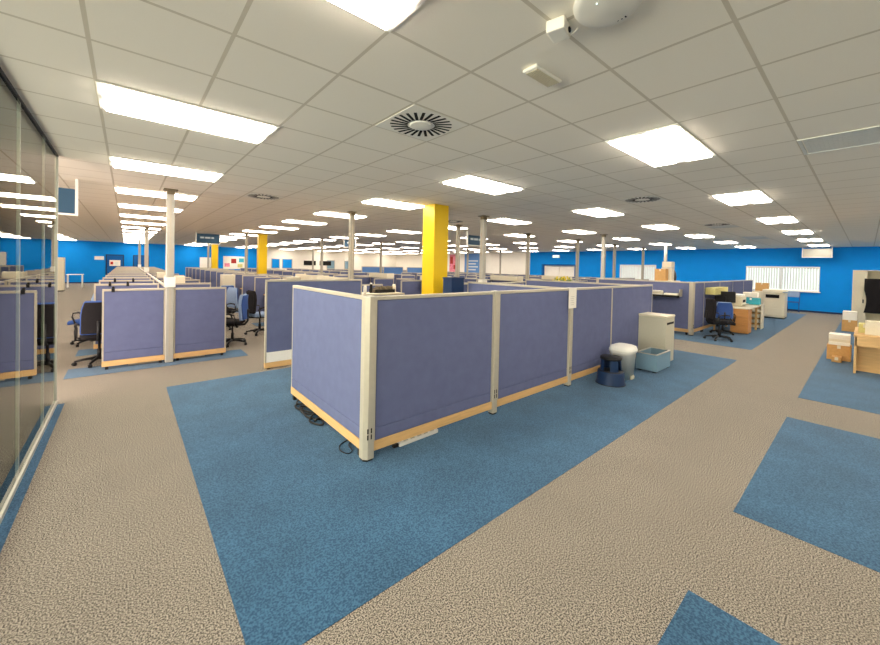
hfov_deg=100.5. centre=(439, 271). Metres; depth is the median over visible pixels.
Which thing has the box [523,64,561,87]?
emergency light
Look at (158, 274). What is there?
base cabinet
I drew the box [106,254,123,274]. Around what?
door
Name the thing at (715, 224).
ceiling vent
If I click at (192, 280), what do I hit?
partition panel
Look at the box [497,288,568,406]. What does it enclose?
partition panel
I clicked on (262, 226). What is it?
diffuser
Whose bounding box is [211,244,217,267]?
column
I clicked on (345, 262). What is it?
window
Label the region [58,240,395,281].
wall
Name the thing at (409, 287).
partition panel
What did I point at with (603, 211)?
diffuser
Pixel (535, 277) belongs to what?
partition panel
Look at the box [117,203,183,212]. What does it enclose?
recessed light
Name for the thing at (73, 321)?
office chair
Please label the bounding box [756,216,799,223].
recessed light
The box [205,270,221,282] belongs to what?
partition panel
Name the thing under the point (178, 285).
partition panel
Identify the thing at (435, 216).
column
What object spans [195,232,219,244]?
hanging sign
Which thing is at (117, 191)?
diffuser
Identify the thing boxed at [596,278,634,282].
partition panel
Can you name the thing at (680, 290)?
wall shelf
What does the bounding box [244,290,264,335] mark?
office chair
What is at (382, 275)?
bin
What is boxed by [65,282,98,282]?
baseboard
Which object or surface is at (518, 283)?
partition panel
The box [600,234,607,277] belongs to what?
pole
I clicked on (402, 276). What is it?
partition panel
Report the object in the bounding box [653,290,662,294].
paper stack
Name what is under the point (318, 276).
bin
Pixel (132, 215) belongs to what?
diffuser
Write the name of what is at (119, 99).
recessed light
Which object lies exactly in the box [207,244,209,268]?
pole
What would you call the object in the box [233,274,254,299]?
partition panel
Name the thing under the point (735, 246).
recessed light
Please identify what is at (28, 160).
glass partition
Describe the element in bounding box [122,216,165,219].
diffuser
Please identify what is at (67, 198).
hanging sign
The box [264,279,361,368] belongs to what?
partition panel
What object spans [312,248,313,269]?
pole
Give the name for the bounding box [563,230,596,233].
recessed light
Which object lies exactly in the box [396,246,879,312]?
wall
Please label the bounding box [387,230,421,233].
recessed light
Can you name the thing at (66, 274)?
table
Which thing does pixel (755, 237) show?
ceiling vent
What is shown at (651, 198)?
ceiling vent
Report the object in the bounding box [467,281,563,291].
partition panel
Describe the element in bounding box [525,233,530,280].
pole
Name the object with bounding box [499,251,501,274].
pole
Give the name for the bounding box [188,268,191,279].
partition panel
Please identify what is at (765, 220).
diffuser
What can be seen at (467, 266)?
pole
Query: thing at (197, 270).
partition panel
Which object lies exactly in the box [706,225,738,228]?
ceiling vent
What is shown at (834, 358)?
cardboard box
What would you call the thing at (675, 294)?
paper stack
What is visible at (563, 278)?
trough
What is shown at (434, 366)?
partition panel
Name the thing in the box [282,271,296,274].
partition panel
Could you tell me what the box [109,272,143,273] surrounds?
partition panel
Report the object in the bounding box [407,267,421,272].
screen
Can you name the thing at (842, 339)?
cardboard box
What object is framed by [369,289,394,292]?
tray
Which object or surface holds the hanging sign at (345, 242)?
hanging from the ceiling
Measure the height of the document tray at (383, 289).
0.130 m
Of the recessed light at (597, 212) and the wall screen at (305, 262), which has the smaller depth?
the recessed light at (597, 212)
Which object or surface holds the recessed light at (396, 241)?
in the ceiling
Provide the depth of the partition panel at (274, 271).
21.64 m
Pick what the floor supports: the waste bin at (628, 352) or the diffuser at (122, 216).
the waste bin at (628, 352)
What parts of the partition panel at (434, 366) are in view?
rail, rail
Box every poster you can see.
[94,256,103,259]
[109,260,119,265]
[200,257,210,267]
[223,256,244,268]
[449,254,454,271]
[464,254,479,273]
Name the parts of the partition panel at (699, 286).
rail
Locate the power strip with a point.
(426, 434)
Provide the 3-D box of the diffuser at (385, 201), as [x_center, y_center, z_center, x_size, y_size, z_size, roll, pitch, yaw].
[-0.806,-1.326,7.150,1.124,0.028,0.220,1,1,-41]
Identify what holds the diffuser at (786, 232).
attached to the recessed light at (789, 232)
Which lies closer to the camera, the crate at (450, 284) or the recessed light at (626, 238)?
the crate at (450, 284)
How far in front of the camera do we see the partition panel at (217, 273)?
16.82 m
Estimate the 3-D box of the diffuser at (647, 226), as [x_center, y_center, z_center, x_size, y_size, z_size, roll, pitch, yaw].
[6.014,-1.223,10.255,1.124,0.028,0.220,1,1,-41]
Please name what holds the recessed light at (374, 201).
in the ceiling
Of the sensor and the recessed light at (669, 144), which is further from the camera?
the recessed light at (669, 144)
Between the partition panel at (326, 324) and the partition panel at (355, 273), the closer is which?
the partition panel at (326, 324)
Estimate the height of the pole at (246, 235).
2.987 m
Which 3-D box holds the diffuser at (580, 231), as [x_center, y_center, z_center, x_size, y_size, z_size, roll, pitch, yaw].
[4.662,-1.276,11.834,1.124,0.028,0.220,1,1,-41]
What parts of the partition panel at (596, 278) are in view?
rail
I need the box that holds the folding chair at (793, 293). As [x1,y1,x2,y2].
[787,291,799,311]
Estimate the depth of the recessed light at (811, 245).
15.13 m
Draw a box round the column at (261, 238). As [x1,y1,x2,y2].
[257,234,266,273]
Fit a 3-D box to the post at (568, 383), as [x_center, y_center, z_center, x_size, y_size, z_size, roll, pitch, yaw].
[1.939,0.988,5.519,0.086,1.485,0.088,1,1,-41]
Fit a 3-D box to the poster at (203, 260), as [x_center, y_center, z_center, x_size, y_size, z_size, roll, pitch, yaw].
[-19.571,-0.736,30.616,0.900,0.850,0.011,1,1,-41]
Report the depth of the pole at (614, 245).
17.42 m
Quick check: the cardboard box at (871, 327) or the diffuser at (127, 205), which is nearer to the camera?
the cardboard box at (871, 327)
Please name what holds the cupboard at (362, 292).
on the floor
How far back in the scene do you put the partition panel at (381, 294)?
7.48 m
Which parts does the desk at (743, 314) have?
drawer, drawer, drawer, leg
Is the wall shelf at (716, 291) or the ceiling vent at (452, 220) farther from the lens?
the wall shelf at (716, 291)
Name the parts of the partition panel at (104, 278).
rail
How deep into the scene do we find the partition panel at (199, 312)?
6.62 m
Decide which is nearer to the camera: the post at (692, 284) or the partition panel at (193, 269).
the post at (692, 284)
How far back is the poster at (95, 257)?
26.34 m
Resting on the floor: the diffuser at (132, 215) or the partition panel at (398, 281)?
the partition panel at (398, 281)
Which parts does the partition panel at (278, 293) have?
rail, rail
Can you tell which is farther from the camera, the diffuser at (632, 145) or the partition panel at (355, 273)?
the partition panel at (355, 273)
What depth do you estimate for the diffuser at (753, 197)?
5.77 m
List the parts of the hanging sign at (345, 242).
panel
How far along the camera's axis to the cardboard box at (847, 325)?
11.39 m
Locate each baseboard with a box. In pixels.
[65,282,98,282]
[788,309,842,314]
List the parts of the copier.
paper drawer, paper drawer, scanner lid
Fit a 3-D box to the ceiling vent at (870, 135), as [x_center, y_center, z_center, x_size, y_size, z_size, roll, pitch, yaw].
[4.260,-1.159,2.618,0.600,0.009,2.400,1,1,-41]
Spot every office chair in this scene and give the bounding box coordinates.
[67,294,93,346]
[71,301,101,367]
[221,285,233,318]
[226,287,238,329]
[226,294,248,347]
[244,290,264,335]
[703,298,735,341]
[709,302,735,334]
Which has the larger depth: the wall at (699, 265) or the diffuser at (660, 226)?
the wall at (699, 265)
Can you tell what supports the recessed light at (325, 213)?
in the ceiling
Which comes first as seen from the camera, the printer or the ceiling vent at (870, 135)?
the ceiling vent at (870, 135)
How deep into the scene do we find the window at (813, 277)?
17.52 m
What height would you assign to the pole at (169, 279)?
2.987 m
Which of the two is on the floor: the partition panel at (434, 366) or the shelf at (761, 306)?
the shelf at (761, 306)
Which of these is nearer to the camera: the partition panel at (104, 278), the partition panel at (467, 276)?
the partition panel at (104, 278)
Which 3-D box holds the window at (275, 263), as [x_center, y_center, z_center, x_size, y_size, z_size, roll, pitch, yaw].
[-15.364,-0.733,34.197,0.750,0.920,0.050,1,1,-41]
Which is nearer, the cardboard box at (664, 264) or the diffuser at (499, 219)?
the diffuser at (499, 219)
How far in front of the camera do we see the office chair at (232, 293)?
9.65 m
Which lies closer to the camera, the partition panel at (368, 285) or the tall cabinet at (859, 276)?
the partition panel at (368, 285)
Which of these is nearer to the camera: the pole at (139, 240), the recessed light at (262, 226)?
the recessed light at (262, 226)
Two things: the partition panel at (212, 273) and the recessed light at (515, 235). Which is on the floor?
the partition panel at (212, 273)
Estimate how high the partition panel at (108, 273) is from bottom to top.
1.285 m
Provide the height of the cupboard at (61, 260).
1.780 m
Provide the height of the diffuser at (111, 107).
0.028 m
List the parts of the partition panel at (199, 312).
rail, rail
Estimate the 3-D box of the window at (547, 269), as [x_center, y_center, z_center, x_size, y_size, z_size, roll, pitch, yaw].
[8.731,0.522,26.855,0.290,2.080,2.800,1,1,-41]
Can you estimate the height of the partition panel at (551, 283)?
1.460 m
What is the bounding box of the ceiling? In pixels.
[0,0,879,254]
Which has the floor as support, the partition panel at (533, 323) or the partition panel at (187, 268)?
the partition panel at (187, 268)
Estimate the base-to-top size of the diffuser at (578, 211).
0.028 m
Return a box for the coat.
[863,279,879,313]
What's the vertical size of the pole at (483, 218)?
2.987 m
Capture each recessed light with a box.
[95,79,279,143]
[109,155,224,181]
[114,186,198,200]
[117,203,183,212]
[119,213,165,219]
[120,221,165,225]
[121,226,161,229]
[122,233,152,235]
[123,230,156,232]
[230,233,256,235]
[242,230,277,232]
[258,225,299,229]
[282,219,327,224]
[312,211,367,218]
[326,0,426,32]
[330,236,357,238]
[355,233,386,236]
[360,198,424,209]
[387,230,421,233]
[396,241,420,242]
[440,174,524,194]
[448,226,467,229]
[487,218,532,224]
[504,234,533,236]
[556,240,581,242]
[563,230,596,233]
[571,207,624,216]
[605,123,715,166]
[613,237,640,240]
[642,224,678,229]
[648,243,671,244]
[675,247,694,248]
[684,234,714,237]
[711,190,773,205]
[713,241,737,243]
[735,246,754,247]
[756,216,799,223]
[781,230,813,234]
[797,238,823,241]
[809,244,829,246]
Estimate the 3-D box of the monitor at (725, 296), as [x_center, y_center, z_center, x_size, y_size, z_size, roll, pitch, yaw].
[8.522,0.824,10.948,0.160,0.440,0.500,1,1,-41]
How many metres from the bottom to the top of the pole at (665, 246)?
2.987 m
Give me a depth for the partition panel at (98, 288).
7.07 m
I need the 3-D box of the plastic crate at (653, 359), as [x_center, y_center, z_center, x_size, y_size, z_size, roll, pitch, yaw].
[3.849,1.596,6.603,0.668,0.322,0.348,1,1,-41]
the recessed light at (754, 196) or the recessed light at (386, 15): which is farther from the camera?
the recessed light at (754, 196)
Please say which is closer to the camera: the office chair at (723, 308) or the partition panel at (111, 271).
the office chair at (723, 308)
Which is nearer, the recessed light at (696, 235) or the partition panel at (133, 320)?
the partition panel at (133, 320)
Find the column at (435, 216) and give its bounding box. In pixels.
[422,204,448,293]
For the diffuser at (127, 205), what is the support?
attached to the recessed light at (123, 205)
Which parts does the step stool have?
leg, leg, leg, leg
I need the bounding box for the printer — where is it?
[732,294,746,306]
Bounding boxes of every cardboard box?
[655,269,667,280]
[661,268,673,280]
[662,262,674,267]
[743,292,758,296]
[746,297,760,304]
[755,283,769,290]
[826,344,851,361]
[828,332,850,346]
[831,355,841,362]
[842,310,856,320]
[842,319,857,331]
[858,322,864,332]
[865,320,879,335]
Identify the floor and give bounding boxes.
[0,283,879,644]
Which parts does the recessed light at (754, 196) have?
frame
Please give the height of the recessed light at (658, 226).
0.029 m
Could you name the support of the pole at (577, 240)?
on the floor
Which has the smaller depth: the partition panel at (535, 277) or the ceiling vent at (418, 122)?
the ceiling vent at (418, 122)
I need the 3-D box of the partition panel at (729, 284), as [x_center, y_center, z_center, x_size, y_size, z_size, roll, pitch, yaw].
[9.707,1.060,12.457,1.746,1.475,0.063,1,1,-41]
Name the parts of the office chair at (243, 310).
armrest, seat, backrest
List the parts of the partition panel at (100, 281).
rail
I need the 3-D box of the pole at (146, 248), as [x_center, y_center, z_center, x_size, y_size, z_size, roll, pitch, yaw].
[-11.115,-0.172,13.852,0.196,2.987,0.196,1,1,-41]
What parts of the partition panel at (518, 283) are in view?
rail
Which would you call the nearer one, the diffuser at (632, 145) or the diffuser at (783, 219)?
the diffuser at (632, 145)
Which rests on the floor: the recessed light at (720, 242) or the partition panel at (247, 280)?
the partition panel at (247, 280)
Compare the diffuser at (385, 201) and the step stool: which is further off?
the diffuser at (385, 201)
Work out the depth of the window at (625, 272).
22.73 m
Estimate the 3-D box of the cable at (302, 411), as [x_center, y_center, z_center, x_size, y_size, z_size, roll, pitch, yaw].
[-1.564,1.650,4.344,0.202,0.049,0.969,1,1,-39]
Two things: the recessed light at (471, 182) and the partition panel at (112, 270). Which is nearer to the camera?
the recessed light at (471, 182)
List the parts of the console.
door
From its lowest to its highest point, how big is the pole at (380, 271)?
2.987 m
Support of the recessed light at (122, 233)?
in the ceiling
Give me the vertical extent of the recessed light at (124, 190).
0.029 m
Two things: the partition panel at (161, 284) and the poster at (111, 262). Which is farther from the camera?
the poster at (111, 262)
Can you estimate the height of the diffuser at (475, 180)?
0.028 m
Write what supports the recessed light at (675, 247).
in the ceiling
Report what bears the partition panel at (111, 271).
on the floor
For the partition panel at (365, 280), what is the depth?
14.35 m
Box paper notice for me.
[568,288,576,308]
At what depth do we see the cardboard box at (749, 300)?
11.65 m
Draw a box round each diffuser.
[105,102,263,143]
[114,164,216,181]
[117,191,192,200]
[119,204,181,210]
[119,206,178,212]
[121,214,165,218]
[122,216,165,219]
[262,226,297,228]
[314,213,358,218]
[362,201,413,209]
[370,199,423,207]
[392,230,420,232]
[443,180,502,194]
[459,176,521,191]
[487,219,517,224]
[497,218,529,223]
[572,230,593,233]
[573,210,608,216]
[588,208,622,215]
[610,136,674,166]
[642,225,665,229]
[646,126,711,160]
[655,225,678,228]
[714,194,744,205]
[739,191,770,203]
[758,218,776,223]
[777,216,797,222]
[782,231,795,234]
[798,230,812,233]
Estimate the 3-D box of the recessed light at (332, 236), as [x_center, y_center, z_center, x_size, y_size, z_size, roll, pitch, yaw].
[-4.419,-1.550,16.903,1.200,0.029,0.600,1,1,-41]
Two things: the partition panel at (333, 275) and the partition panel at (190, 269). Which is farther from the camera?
the partition panel at (190, 269)
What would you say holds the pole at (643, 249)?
on the floor
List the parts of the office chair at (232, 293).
armrest, backrest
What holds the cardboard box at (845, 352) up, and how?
on the floor
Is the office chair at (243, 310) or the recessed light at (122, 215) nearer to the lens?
the office chair at (243, 310)
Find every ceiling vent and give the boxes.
[243,192,282,200]
[375,104,467,140]
[448,219,467,222]
[618,195,665,203]
[700,223,732,225]
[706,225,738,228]
[742,236,769,238]
[797,125,879,154]
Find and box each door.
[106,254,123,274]
[133,255,148,267]
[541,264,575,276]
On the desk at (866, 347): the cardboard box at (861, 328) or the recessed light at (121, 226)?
the cardboard box at (861, 328)
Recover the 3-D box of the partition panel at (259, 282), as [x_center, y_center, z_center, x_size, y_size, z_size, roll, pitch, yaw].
[-5.673,0.825,12.040,0.800,1.285,0.063,1,1,-41]
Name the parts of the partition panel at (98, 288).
rail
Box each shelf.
[653,289,681,297]
[705,287,727,295]
[747,304,763,328]
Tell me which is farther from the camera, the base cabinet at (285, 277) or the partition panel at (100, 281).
the base cabinet at (285, 277)
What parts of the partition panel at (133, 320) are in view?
rail, rail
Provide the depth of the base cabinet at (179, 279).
8.78 m
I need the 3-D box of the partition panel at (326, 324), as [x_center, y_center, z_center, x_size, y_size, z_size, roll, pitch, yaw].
[-1.291,0.942,4.048,0.063,1.480,1.870,1,1,-41]
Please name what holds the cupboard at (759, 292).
on the floor
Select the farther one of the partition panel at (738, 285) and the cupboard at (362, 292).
the partition panel at (738, 285)
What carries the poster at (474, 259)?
attached to the wall at (699, 265)
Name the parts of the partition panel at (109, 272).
rail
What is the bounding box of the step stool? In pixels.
[595,354,625,387]
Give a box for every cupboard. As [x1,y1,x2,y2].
[58,257,64,290]
[220,274,234,307]
[362,292,400,293]
[752,290,761,303]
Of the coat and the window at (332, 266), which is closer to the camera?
the coat
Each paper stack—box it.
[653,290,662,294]
[663,293,678,295]
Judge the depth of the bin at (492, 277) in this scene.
13.53 m
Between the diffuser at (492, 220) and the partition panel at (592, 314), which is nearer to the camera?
the partition panel at (592, 314)
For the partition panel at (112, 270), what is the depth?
15.99 m
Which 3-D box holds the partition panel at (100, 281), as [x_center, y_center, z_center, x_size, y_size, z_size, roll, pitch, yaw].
[-7.265,0.843,8.505,0.976,1.285,0.063,1,1,-41]
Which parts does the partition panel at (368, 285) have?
rail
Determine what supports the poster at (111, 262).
attached to the door at (108, 256)
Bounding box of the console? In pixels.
[638,312,674,360]
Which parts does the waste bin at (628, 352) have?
lid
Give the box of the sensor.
[546,15,577,42]
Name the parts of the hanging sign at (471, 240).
panel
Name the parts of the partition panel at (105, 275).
rail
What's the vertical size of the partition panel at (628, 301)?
1.480 m
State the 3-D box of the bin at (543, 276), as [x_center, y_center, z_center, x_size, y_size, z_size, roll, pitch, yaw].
[5.084,0.279,15.966,0.320,0.160,1.300,1,1,-41]
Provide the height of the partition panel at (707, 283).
1.475 m
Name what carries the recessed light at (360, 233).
in the ceiling
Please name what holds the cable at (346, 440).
on the floor
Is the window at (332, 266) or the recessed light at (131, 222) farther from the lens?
the window at (332, 266)
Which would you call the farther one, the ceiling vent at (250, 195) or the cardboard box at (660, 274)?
the cardboard box at (660, 274)
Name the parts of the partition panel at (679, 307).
rail, rail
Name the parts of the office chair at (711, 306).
backrest, seat, armrest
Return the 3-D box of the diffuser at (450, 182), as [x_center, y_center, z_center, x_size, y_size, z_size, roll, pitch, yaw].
[0.546,-1.273,5.571,1.124,0.028,0.220,1,1,-41]
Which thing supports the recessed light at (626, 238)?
in the ceiling
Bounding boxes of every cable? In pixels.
[294,399,324,425]
[339,440,352,453]
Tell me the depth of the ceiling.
2.87 m
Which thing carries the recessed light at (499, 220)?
in the ceiling
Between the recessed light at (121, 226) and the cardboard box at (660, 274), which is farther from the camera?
the recessed light at (121, 226)
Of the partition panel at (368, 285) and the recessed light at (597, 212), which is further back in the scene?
the partition panel at (368, 285)
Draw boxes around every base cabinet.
[156,272,164,276]
[163,276,184,282]
[283,276,299,279]
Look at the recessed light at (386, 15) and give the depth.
1.71 m
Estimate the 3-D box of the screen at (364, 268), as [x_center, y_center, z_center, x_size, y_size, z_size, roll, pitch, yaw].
[-4.265,0.515,23.034,1.500,1.640,0.400,1,1,-41]
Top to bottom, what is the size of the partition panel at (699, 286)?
1.475 m
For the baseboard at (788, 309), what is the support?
attached to the wall at (699, 265)
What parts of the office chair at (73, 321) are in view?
seat, armrest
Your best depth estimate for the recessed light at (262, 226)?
12.59 m
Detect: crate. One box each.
[442,277,464,292]
[636,347,670,372]
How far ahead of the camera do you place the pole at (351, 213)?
8.52 m
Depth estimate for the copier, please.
14.28 m
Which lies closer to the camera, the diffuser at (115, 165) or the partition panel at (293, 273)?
the diffuser at (115, 165)
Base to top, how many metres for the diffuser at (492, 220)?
0.028 m
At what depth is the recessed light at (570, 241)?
15.95 m
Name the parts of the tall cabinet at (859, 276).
tambour door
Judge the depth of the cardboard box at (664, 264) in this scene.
11.49 m
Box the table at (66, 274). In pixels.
[66,274,83,287]
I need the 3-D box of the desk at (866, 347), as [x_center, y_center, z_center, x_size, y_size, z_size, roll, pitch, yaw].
[8.361,1.504,6.671,1.500,0.700,1.080,1,1,-41]
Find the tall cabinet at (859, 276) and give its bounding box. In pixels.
[851,270,879,326]
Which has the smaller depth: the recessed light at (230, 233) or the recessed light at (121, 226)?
the recessed light at (121, 226)
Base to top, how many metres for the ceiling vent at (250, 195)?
0.011 m
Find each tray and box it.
[369,286,394,292]
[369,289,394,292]
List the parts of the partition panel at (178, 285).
rail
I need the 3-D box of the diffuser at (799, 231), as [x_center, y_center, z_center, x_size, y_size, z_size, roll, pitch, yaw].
[10.517,-1.129,10.531,1.124,0.028,0.220,1,1,-41]
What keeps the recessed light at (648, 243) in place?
in the ceiling
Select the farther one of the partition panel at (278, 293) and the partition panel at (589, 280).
the partition panel at (589, 280)
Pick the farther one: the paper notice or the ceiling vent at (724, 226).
the ceiling vent at (724, 226)
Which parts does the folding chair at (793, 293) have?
backrest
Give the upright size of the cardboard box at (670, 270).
0.404 m
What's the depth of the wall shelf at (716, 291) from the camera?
10.76 m
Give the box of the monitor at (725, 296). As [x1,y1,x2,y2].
[715,291,735,302]
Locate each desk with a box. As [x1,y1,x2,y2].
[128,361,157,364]
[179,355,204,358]
[713,305,758,333]
[853,327,879,373]
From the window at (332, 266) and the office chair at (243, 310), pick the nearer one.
the office chair at (243, 310)
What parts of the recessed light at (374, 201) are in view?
frame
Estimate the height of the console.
0.925 m
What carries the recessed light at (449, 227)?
in the ceiling
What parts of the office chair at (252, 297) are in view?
backrest, seat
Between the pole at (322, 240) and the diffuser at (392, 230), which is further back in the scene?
the pole at (322, 240)
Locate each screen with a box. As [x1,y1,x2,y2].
[304,261,315,264]
[323,261,330,265]
[361,266,382,272]
[383,267,402,273]
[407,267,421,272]
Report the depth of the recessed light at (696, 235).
12.37 m
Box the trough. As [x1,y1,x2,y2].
[552,276,570,280]
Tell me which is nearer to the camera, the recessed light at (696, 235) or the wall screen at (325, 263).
the recessed light at (696, 235)
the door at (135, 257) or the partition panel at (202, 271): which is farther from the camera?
the door at (135, 257)
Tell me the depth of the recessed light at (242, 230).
14.39 m
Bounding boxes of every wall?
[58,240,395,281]
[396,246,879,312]
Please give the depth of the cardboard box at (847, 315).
11.39 m
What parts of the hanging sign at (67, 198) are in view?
panel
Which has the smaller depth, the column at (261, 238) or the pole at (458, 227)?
the pole at (458, 227)
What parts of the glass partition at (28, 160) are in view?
pane, pane, pane, trim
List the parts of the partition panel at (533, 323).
rail, rail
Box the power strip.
[392,429,437,447]
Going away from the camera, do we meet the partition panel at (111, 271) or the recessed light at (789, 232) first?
the recessed light at (789, 232)
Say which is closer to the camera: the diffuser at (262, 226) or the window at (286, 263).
the diffuser at (262, 226)
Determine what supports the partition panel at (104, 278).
on the floor
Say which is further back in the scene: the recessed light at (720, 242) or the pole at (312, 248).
the pole at (312, 248)
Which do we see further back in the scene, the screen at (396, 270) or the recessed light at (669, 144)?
the screen at (396, 270)
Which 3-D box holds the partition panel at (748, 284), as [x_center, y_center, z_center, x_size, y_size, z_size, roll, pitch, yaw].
[12.346,1.084,14.718,1.696,1.475,0.063,1,1,-41]
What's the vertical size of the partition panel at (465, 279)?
1.285 m
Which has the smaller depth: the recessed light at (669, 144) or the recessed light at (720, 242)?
the recessed light at (669, 144)
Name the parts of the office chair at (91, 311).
armrest, seat, backrest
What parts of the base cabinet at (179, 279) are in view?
door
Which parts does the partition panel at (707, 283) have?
rail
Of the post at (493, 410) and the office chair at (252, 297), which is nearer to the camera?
the post at (493, 410)
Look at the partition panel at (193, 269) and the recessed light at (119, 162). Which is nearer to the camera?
the recessed light at (119, 162)
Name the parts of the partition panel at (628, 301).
rail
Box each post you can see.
[359,295,376,461]
[488,290,499,414]
[564,287,572,386]
[688,282,694,335]
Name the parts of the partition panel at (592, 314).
rail, rail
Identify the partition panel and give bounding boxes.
[93,283,158,348]
[99,280,153,283]
[102,288,164,369]
[103,277,150,279]
[105,275,147,276]
[108,273,145,274]
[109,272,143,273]
[111,271,142,271]
[112,270,141,270]
[156,277,190,280]
[156,280,164,287]
[161,279,199,282]
[173,287,225,360]
[174,283,210,287]
[185,267,198,276]
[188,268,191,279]
[192,268,206,278]
[196,269,199,279]
[200,269,216,282]
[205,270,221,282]
[210,271,228,286]
[216,272,235,286]
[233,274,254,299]
[242,275,266,293]
[254,277,280,311]
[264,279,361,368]
[273,270,281,274]
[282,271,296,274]
[291,285,364,454]
[292,272,307,275]
[333,275,347,276]
[354,272,364,274]
[354,275,380,283]
[354,277,370,283]
[362,284,382,291]
[362,293,404,295]
[374,278,393,285]
[374,291,493,450]
[396,278,412,291]
[400,280,421,294]
[401,275,414,279]
[464,278,519,282]
[466,275,489,278]
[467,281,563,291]
[494,282,522,284]
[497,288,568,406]
[506,275,541,278]
[526,279,634,287]
[571,286,612,379]
[572,278,595,282]
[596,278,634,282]
[598,278,689,334]
[611,284,652,348]
[694,282,704,331]
[702,281,719,331]
[720,281,732,291]
[731,280,743,293]
[743,280,752,291]
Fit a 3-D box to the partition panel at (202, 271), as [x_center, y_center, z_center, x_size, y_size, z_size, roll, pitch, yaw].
[-13.184,0.531,20.810,0.800,1.285,0.063,1,1,-41]
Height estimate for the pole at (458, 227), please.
2.987 m
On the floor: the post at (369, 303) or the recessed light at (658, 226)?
the post at (369, 303)
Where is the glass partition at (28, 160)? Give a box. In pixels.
[0,67,58,523]
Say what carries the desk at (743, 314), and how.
on the floor
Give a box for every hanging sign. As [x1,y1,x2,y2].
[58,179,77,215]
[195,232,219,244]
[343,234,355,247]
[466,231,479,245]
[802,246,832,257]
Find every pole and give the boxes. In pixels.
[138,239,140,267]
[143,227,149,273]
[163,188,177,362]
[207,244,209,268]
[245,234,248,273]
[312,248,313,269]
[320,239,323,273]
[347,211,356,278]
[379,243,382,272]
[454,224,462,276]
[466,249,468,274]
[478,215,489,281]
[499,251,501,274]
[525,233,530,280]
[575,239,579,281]
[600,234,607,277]
[612,244,617,277]
[641,248,644,279]
[664,245,667,261]
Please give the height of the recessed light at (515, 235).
0.029 m
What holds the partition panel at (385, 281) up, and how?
on the floor
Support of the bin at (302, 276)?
on the partition panel
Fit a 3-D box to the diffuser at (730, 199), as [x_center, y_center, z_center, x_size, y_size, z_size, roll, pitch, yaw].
[4.841,-1.187,6.090,1.124,0.028,0.220,1,1,-41]
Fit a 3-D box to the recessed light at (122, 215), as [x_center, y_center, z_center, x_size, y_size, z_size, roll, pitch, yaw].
[-8.326,-1.539,10.396,1.200,0.029,0.600,1,1,-41]
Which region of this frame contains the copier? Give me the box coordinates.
[762,289,790,318]
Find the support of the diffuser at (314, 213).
attached to the recessed light at (325, 213)
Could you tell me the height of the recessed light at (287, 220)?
0.029 m
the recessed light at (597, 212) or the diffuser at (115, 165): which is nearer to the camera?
the diffuser at (115, 165)
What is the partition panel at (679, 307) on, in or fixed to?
on the floor
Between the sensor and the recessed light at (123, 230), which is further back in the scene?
the recessed light at (123, 230)
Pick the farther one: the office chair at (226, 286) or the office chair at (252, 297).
the office chair at (226, 286)
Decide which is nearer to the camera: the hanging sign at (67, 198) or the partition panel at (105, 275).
the hanging sign at (67, 198)
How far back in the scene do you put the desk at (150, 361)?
6.21 m
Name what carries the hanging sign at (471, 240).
hanging from the ceiling
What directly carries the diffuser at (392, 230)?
attached to the recessed light at (398, 231)
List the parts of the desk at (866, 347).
panel, modesty panel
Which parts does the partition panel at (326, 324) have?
trim, rail, rail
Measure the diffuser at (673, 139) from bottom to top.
0.028 m
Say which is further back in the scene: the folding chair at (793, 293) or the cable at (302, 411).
the folding chair at (793, 293)
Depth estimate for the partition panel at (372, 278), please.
14.52 m
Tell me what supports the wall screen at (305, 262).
attached to the wall at (79, 255)
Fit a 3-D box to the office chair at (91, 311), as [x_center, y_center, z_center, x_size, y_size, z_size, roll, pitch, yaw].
[-5.760,1.015,6.163,0.636,1.075,0.642,1,1,-41]
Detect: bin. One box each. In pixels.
[295,274,316,278]
[317,275,347,278]
[369,273,393,277]
[490,275,522,280]
[542,275,571,279]
[609,343,637,379]
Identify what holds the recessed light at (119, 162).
in the ceiling
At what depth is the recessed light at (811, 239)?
12.82 m
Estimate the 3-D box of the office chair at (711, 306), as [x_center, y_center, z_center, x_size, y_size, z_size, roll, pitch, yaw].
[7.271,1.249,9.535,0.642,1.075,0.636,1,1,14]
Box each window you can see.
[271,258,279,267]
[282,259,291,268]
[327,260,334,268]
[344,261,347,268]
[620,265,655,279]
[746,266,819,292]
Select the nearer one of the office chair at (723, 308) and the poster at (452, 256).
the office chair at (723, 308)

